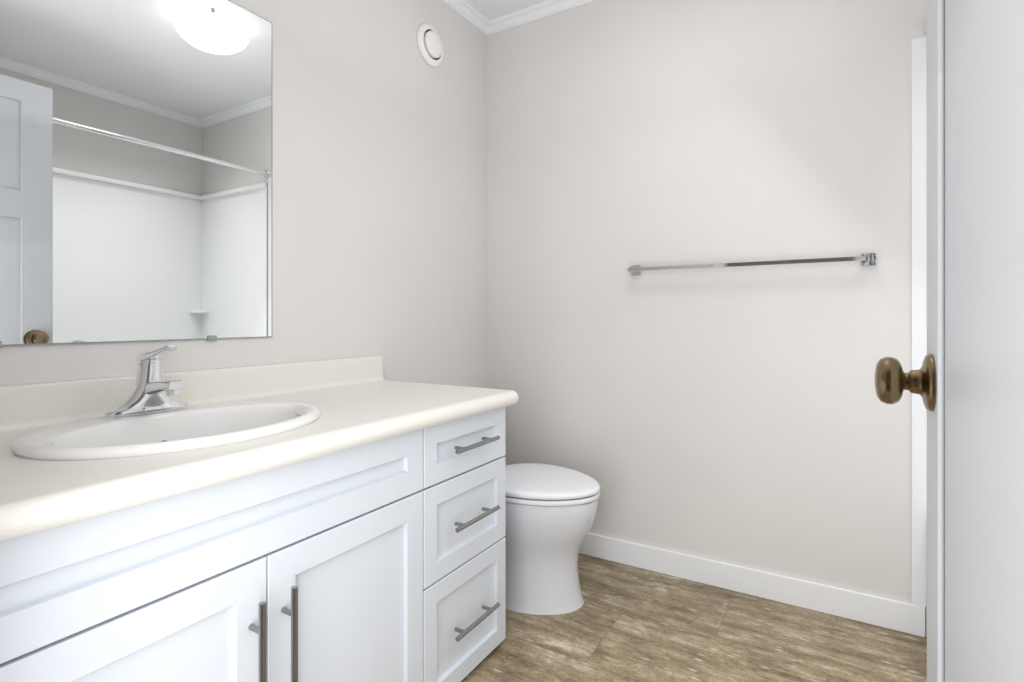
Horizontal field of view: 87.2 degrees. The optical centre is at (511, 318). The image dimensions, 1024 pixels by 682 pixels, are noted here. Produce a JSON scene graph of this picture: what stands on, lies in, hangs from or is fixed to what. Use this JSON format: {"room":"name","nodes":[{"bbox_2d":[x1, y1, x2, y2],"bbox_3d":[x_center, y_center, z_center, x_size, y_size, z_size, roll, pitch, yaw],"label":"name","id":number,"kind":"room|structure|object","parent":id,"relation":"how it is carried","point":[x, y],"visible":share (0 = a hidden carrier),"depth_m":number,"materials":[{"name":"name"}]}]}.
{"room":"bathroom","nodes":[
{"label":"bathroom","id":0,"kind":"room"},
{"bbox_2d":[0,0,486,387],"bbox_3d":[-0.964,-0.194,1.278,0.100,2.413,3.300,0,0,31],"label":"wall","id":1,"kind":"structure","parent":0,"point":[379,185],"depth_m":1.93,"materials":[{"name":"paint"}]},
{"bbox_2d":[0,0,271,347],"bbox_3d":[-0.915,-0.410,1.251,0.008,0.939,0.795,0,0,31],"label":"mirror","id":2,"kind":"object","parent":1,"relation":"attached to","point":[135,170],"visible":1,"depth_m":1.28,"materials":[{"name":"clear mirror"}]},
{"bbox_2d":[417,23,443,66],"bbox_3d":[-0.324,-1.127,2.212,0.032,0.166,0.166,0,0,31],"label":"air vent","id":3,"kind":"object","parent":1,"relation":"in","point":[430,44],"visible":1,"depth_m":2.19,"materials":[{"name":"white plastic"}]},
{"bbox_2d":[443,0,488,35],"bbox_3d":[-0.620,-1.378,1.713,0.041,0.044,2.000,0,0,31],"label":"crown molding","id":4,"kind":"structure","parent":1,"relation":"attached to","point":[470,13],"depth_m":2.43,"materials":[{"name":"white wood"}]},
{"bbox_2d":[466,0,546,19],"bbox_3d":[0.125,-1.430,0.624,2.640,0.060,3.300,0,0,31],"label":"ceiling","id":5,"kind":"structure","parent":0,"point":[490,9],"depth_m":2.40,"materials":[{"name":"white paint"}]},
{"bbox_2d":[487,0,595,35],"bbox_3d":[0.913,-1.378,1.935,2.440,0.044,0.041,0,0,31],"label":"crown molding","id":6,"kind":"structure","parent":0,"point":[526,15],"depth_m":2.43,"materials":[{"name":"white wood"}]},
{"bbox_2d":[461,553,926,681],"bbox_3d":[0.125,1.043,0.624,2.640,0.060,3.300,0,0,31],"label":"floor","id":7,"kind":"structure","parent":0,"point":[626,623],"depth_m":1.69,"materials":[{"name":"wood"}]},
{"bbox_2d":[0,345,517,681],"bbox_3d":[-0.564,0.534,1.264,0.597,0.958,1.283,0,0,31],"label":"bathroom vanity","id":8,"kind":"object","parent":7,"relation":"on","point":[337,520],"visible":1,"depth_m":1.05,"materials":[{"name":"paint"}]},
{"bbox_2d":[0,355,517,570],"bbox_3d":[-0.565,0.202,1.264,0.594,0.133,1.283,0,0,31],"label":"countertop","id":9,"kind":"structure","parent":8,"relation":"on","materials":[{"name":"laminate"}]},
{"bbox_2d":[103,345,188,417],"bbox_3d":[-0.767,0.131,1.166,0.152,0.150,0.169,0,0,31],"label":"faucet","id":10,"kind":"object","parent":9,"relation":"on","point":[150,396],"depth_m":1.16,"materials":[{"name":"silver metal"}]},
{"bbox_2d":[11,400,320,514],"bbox_3d":[-0.657,0.289,1.099,0.432,0.169,0.544,0,0,31],"label":"sink","id":11,"kind":"object","parent":9,"relation":"in","point":[117,440],"depth_m":1.04,"materials":[{"name":"white ceramic"}]},
{"bbox_2d":[504,463,599,614],"bbox_3d":[-0.019,0.680,2.038,0.727,0.665,0.468,0,0,31],"label":"toilet","id":12,"kind":"object","parent":7,"relation":"on","point":[550,512],"visible":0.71,"depth_m":1.85,"materials":[{"name":"white ceramic"}]},
{"bbox_2d":[487,0,926,635],"bbox_3d":[0.992,-0.194,1.969,2.540,2.413,0.100,0,0,31],"label":"wall","id":13,"kind":"structure","parent":0,"point":[743,416],"depth_m":2.04,"materials":[{"name":"paint"}]},
{"bbox_2d":[627,253,875,275],"bbox_3d":[0.833,-0.197,1.972,0.837,0.042,0.056,0,0,31],"label":"towel rail","id":14,"kind":"object","parent":13,"relation":"attached to","point":[867,259],"visible":1,"depth_m":1.91,"materials":[{"name":"silver metal"}]},
{"bbox_2d":[579,533,924,636],"bbox_3d":[0.595,0.966,2.143,1.680,0.095,0.012,0,0,31],"label":"baseboard","id":15,"kind":"structure","parent":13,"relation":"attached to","point":[905,617],"depth_m":1.94,"materials":[{"name":"white wood"}]},
{"bbox_2d":[911,37,926,606],"bbox_3d":[1.303,0.011,1.720,0.039,1.815,0.007,0,0,31],"label":"trim","id":16,"kind":"structure","parent":13,"relation":"attached to","point":[918,315],"depth_m":1.72,"materials":[{"name":"white wood"}]},
{"bbox_2d":[922,21,926,34],"bbox_3d":[0.943,-0.927,1.054,0.056,0.056,1.518,0,0,31],"label":"curtain rod","id":17,"kind":"object","parent":13,"relation":"attached to","point":[924,28],"visible":0.21,"depth_m":1.71,"materials":[{"name":"silver metal"}]},
{"bbox_3d":[-0.179,-0.037,0.230,0.955,2.100,0.116,0,0,31],"label":"door frame","id":18,"kind":"structure","parent":0,"visible":0},
{"bbox_2d":[875,0,1023,681],"bbox_3d":[0.413,-0.006,0.438,0.167,2.022,0.812,0,0,32],"label":"door","id":19,"kind":"structure","parent":18,"relation":"attached to","point":[965,381],"depth_m":0.54,"materials":[{"name":"paint"}]}
]}

